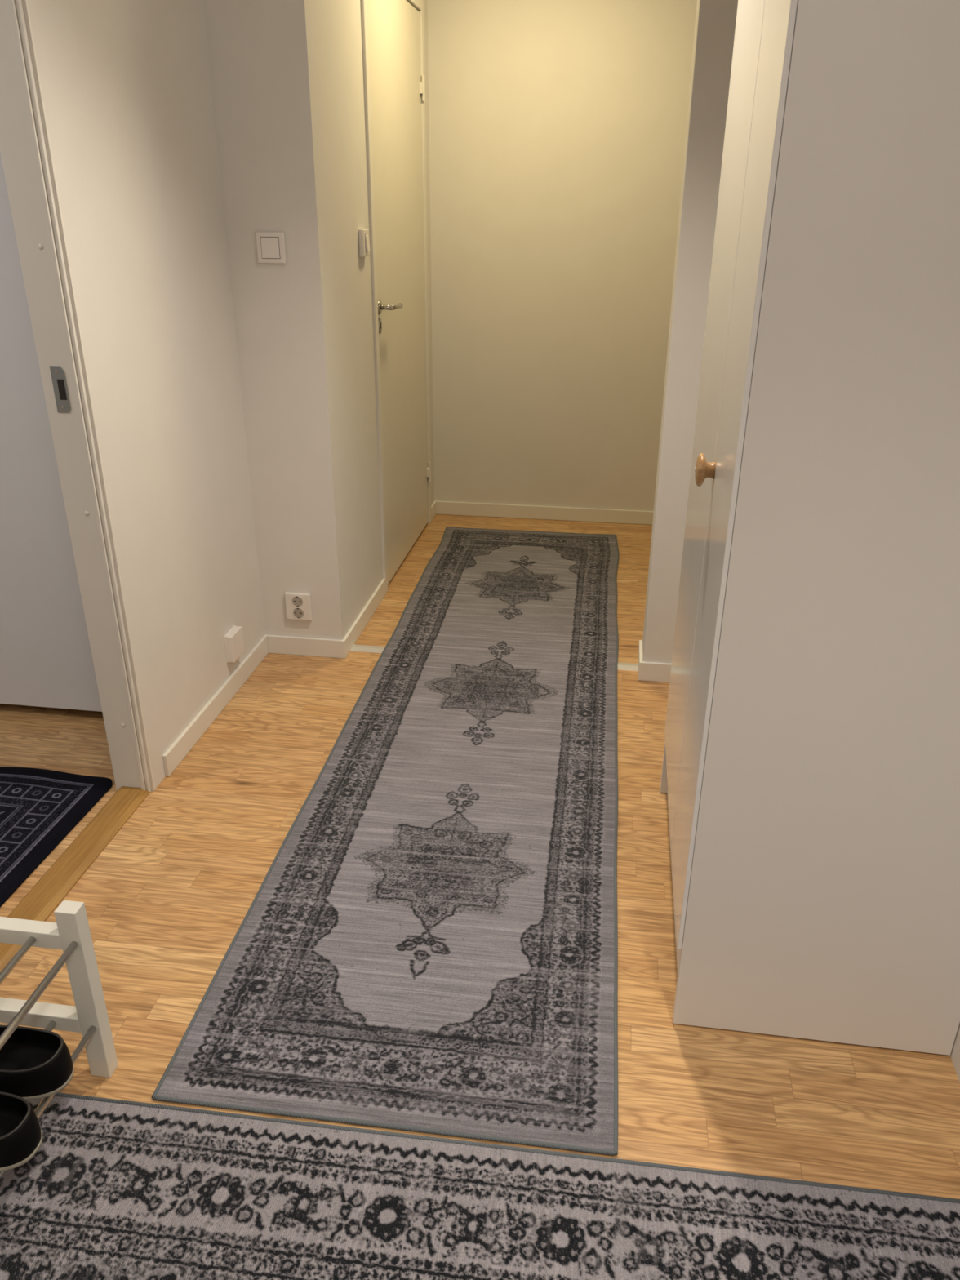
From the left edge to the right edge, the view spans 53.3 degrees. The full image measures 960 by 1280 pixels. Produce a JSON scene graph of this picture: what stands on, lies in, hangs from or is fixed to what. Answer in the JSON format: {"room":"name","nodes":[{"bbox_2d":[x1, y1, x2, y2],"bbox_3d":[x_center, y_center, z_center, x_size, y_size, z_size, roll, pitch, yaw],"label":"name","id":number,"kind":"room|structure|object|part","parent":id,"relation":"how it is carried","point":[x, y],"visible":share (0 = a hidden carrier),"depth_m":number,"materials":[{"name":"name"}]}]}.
{"room":"home hallway","nodes":[
{"label":"home hallway","id":0,"kind":"room"},
{"bbox_2d":[26,0,265,788],"bbox_3d":[-1.098,-0.167,0.765,0.089,2.500,4.596,4,25,7],"label":"wall","id":1,"kind":"structure","parent":0,"point":[126,87],"depth_m":2.40,"materials":[{"name":"paint"}]},
{"bbox_2d":[0,786,150,972],"bbox_3d":[-0.981,0.591,2.093,0.086,0.013,0.952,4,25,7],"label":"door threshold","id":2,"kind":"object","parent":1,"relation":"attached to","point":[40,902],"depth_m":2.24,"materials":[{"name":"brown wood"}]},
{"bbox_2d":[0,0,155,791],"bbox_3d":[-0.975,-0.357,1.656,0.103,2.100,0.979,4,25,7],"label":"trim","id":3,"kind":"structure","parent":1,"relation":"attached to","point":[25,148],"depth_m":2.08,"materials":[{"name":"paint"}]},
{"bbox_3d":[-0.916,-0.547,2.088,0.032,0.100,0.003,4,25,7],"label":"strike plate","id":4,"kind":"part","parent":3,"relation":"part of","materials":[{"name":"metal"}]},
{"bbox_2d":[162,634,268,776],"bbox_3d":[-0.789,0.175,2.931,0.011,0.066,0.795,4,25,7],"label":"baseboard","id":5,"kind":"structure","parent":1,"relation":"attached to","point":[182,745],"depth_m":2.85,"materials":[{"name":"paint"}]},
{"bbox_2d":[223,625,244,662],"bbox_3d":[-0.765,0.013,2.977,0.026,0.089,0.087,4,25,7],"label":"junction box","id":6,"kind":"object","parent":1,"relation":"attached to","point":[233,638],"visible":1,"depth_m":2.95,"materials":[{"name":"white plastic"}]},
{"bbox_2d":[203,0,434,639],"bbox_3d":[-0.483,-1.435,3.521,0.294,2.500,1.685,4,25,7],"label":"wall","id":7,"kind":"structure","parent":0,"point":[287,82],"depth_m":2.89,"materials":[{"name":"paint"}]},
{"bbox_2d":[255,231,286,263],"bbox_3d":[-0.599,-1.123,2.737,0.084,0.084,0.014,4,25,7],"label":"light switch","id":8,"kind":"object","parent":7,"relation":"attached to","point":[271,247],"visible":1,"depth_m":2.73,"materials":[{"name":"white plastic"}]},
{"bbox_2d":[284,591,311,620],"bbox_3d":[-0.609,-0.112,3.204,0.087,0.096,0.015,4,25,7],"label":"power socket","id":9,"kind":"object","parent":7,"relation":"attached to","point":[298,605],"visible":1,"depth_m":3.20,"materials":[{"name":"white plastic"}]},
{"bbox_2d":[266,635,346,658],"bbox_3d":[-0.590,0.020,3.264,0.275,0.069,0.011,4,25,7],"label":"baseboard","id":10,"kind":"structure","parent":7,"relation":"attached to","point":[277,644],"depth_m":3.26,"materials":[{"name":"paint"}]},
{"bbox_2d":[358,228,370,257],"bbox_3d":[-0.378,-1.309,3.150,0.026,0.084,0.076,4,25,7],"label":"light switch","id":11,"kind":"object","parent":7,"relation":"attached to","point":[363,233],"visible":1,"depth_m":3.13,"materials":[{"name":"white plastic"}]},
{"bbox_2d":[360,0,431,592],"bbox_3d":[-0.329,-1.353,3.777,0.065,2.140,0.955,4,25,7],"label":"trim","id":12,"kind":"structure","parent":7,"relation":"attached to","point":[418,5],"depth_m":3.58,"materials":[{"name":"paint"}]},
{"bbox_2d":[366,0,431,584],"bbox_3d":[-0.293,-1.337,3.789,0.110,2.076,0.886,4,25,7],"label":"door","id":13,"kind":"structure","parent":7,"relation":"in","point":[396,86],"depth_m":3.71,"materials":[{"name":"paint"}]},
{"bbox_3d":[-0.360,-1.132,3.442,0.006,0.056,0.036,4,25,7],"label":"keyhole plate","id":14,"kind":"part","parent":13,"relation":"part of","materials":[{"name":"silver metal"}]},
{"bbox_3d":[-0.319,-1.207,3.459,0.058,0.022,0.129,4,25,7],"label":"handle lever","id":15,"kind":"part","parent":13,"relation":"part of","materials":[{"name":"silver metal"}]},
{"bbox_2d":[431,501,435,519],"bbox_3d":[-0.231,-0.632,4.689,0.011,0.066,0.115,4,25,7],"label":"baseboard","id":16,"kind":"structure","parent":7,"relation":"attached to","point":[433,505],"depth_m":4.68,"materials":[{"name":"paint"}]},
{"bbox_2d":[342,578,386,657],"bbox_3d":[-0.419,-0.092,3.516,0.011,0.066,0.584,4,25,7],"label":"baseboard","id":17,"kind":"structure","parent":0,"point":[361,622],"depth_m":3.48,"materials":[{"name":"paint"}]},
{"bbox_2d":[0,514,959,1199],"bbox_3d":[-0.556,0.709,1.918,5.300,0.050,6.700,4,25,7],"label":"floor","id":18,"kind":"structure","parent":0,"point":[167,897],"depth_m":2.04,"materials":[{"name":"brown wood"}]},
{"bbox_2d":[0,151,102,711],"bbox_3d":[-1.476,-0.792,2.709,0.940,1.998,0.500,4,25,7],"label":"door","id":19,"kind":"structure","parent":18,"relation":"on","point":[46,656],"depth_m":2.63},
{"bbox_2d":[0,766,112,906],"bbox_3d":[-1.356,0.542,2.194,0.620,0.010,0.955,4,25,8],"label":"door mat","id":20,"kind":"object","parent":18,"relation":"on","point":[39,808],"visible":1,"depth_m":2.42,"materials":[{"name":"black fabric"}]},
{"bbox_2d":[0,900,118,1177],"bbox_3d":[-0.865,0.746,1.332,0.318,0.371,0.757,4,25,7],"label":"shoe rack","id":21,"kind":"object","parent":18,"relation":"on","point":[70,933],"visible":1,"depth_m":1.60,"materials":[{"name":"white paint"}]},
{"bbox_3d":[-0.792,0.640,1.272,0.012,0.012,0.700,4,25,7],"label":"rod","id":22,"kind":"part","parent":21,"relation":"part of","materials":[{"name":"metal"}]},
{"bbox_2d":[0,1091,42,1171],"bbox_3d":[-0.789,0.726,1.438,0.259,0.069,0.106,5,25,9],"label":"clog","id":23,"kind":"object","parent":21,"relation":"on","point":[20,1132],"visible":1,"depth_m":1.42,"materials":[{"name":"black plastic"}]},
{"bbox_3d":[-0.812,0.486,1.607,0.244,0.032,0.028,4,25,7],"label":"rail","id":24,"kind":"part","parent":21,"relation":"part of","materials":[{"name":"white paint"}]},
{"bbox_2d":[0,1024,74,1100],"bbox_3d":[-0.789,0.675,1.548,0.259,0.069,0.106,4,25,7],"label":"shoe","id":25,"kind":"object","parent":21,"relation":"on","point":[35,1064],"visible":0.97,"depth_m":1.54,"materials":[{"name":"black leather"}]},
{"bbox_3d":[-0.718,0.645,1.262,0.012,0.012,0.700,4,25,7],"label":"rod","id":26,"kind":"part","parent":21,"relation":"part of","materials":[{"name":"metal"}]},
{"bbox_3d":[-0.813,0.656,1.685,0.244,0.032,0.028,4,25,7],"label":"rail","id":27,"kind":"part","parent":21,"relation":"part of","materials":[{"name":"white paint"}]},
{"bbox_3d":[-0.719,0.816,1.341,0.012,0.012,0.700,4,25,7],"label":"rod","id":28,"kind":"part","parent":21,"relation":"part of","materials":[{"name":"metal"}]},
{"bbox_3d":[-0.793,0.811,1.351,0.012,0.012,0.700,4,25,7],"label":"rod","id":29,"kind":"part","parent":21,"relation":"part of","materials":[{"name":"metal"}]},
{"bbox_3d":[-0.673,0.605,1.640,0.037,0.371,0.030,4,25,7],"label":"post","id":30,"kind":"part","parent":21,"relation":"part of","materials":[{"name":"white paint"}]},
{"bbox_2d":[151,526,618,1155],"bbox_3d":[0.037,0.154,3.057,0.818,0.010,3.211,3,25,7],"label":"runner rug","id":31,"kind":"object","parent":18,"relation":"on","point":[429,944],"visible":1,"depth_m":2.15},
{"bbox_2d":[0,1092,959,1279],"bbox_3d":[-0.146,1.027,1.165,1.748,0.008,0.954,3,25,6],"label":"area rug","id":32,"kind":"object","parent":18,"relation":"on","point":[113,1188],"visible":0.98,"depth_m":1.48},
{"bbox_2d":[351,644,637,671],"bbox_3d":[0.043,0.058,3.272,0.985,0.005,0.050,4,25,7],"label":"trim","id":33,"kind":"structure","parent":18,"relation":"on","point":[365,648],"depth_m":3.31,"materials":[{"name":"wood"}]},
{"bbox_2d":[660,0,959,1055],"bbox_3d":[0.658,-0.382,1.707,0.542,2.117,0.806,4,25,7],"label":"wardrobe","id":34,"kind":"object","parent":18,"relation":"on","point":[811,774],"visible":1,"depth_m":1.44,"materials":[{"name":"laminate"}]},
{"bbox_3d":[0.734,-0.544,2.059,0.505,2.117,0.016,4,25,7],"label":"panel","id":35,"kind":"part","parent":34,"relation":"part of","materials":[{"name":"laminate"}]},
{"bbox_3d":[0.389,-0.294,1.651,0.032,0.058,0.058,4,25,7],"label":"knob","id":36,"kind":"part","parent":34,"relation":"part of","materials":[{"name":"brown wood"}]},
{"bbox_3d":[0.448,-0.539,1.825,0.008,1.934,0.488,4,25,7],"label":"door","id":37,"kind":"part","parent":34,"relation":"part of","materials":[{"name":"paint"}]},
{"bbox_3d":[0.391,-0.375,1.470,0.008,1.934,0.298,4,25,7],"label":"door","id":38,"kind":"part","parent":34,"relation":"part of","materials":[{"name":"paint"}]},
{"bbox_2d":[426,0,697,511],"bbox_3d":[0.963,-1.703,4.124,2.778,2.500,0.080,4,25,7],"label":"wall","id":39,"kind":"structure","parent":0,"point":[557,128],"depth_m":4.16,"materials":[{"name":"paint"}]},
{"bbox_2d":[434,500,653,524],"bbox_3d":[0.999,-0.577,4.587,2.478,0.066,0.011,4,25,7],"label":"baseboard","id":40,"kind":"structure","parent":39,"relation":"attached to","point":[450,508],"depth_m":4.67,"materials":[{"name":"paint"}]},
{"bbox_2d":[642,0,737,663],"bbox_3d":[1.314,-0.987,2.577,1.550,2.500,0.155,4,25,7],"label":"wall partition","id":41,"kind":"structure","parent":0,"point":[715,20],"depth_m":2.65,"materials":[{"name":"paint"}]},
{"bbox_2d":[637,640,671,682],"bbox_3d":[1.262,0.115,3.093,1.482,0.066,0.177,4,25,7],"label":"baseboard","id":42,"kind":"structure","parent":41,"relation":"attached to","point":[646,671],"depth_m":3.10,"materials":[{"name":"paint"}]},
{"bbox_2d":[950,1022,959,1081],"bbox_3d":[0.794,-0.028,0.492,0.080,2.500,4.537,4,25,7],"label":"wall","id":43,"kind":"structure","parent":0,"point":[955,1052],"depth_m":1.73,"materials":[{"name":"paint"}]}
]}

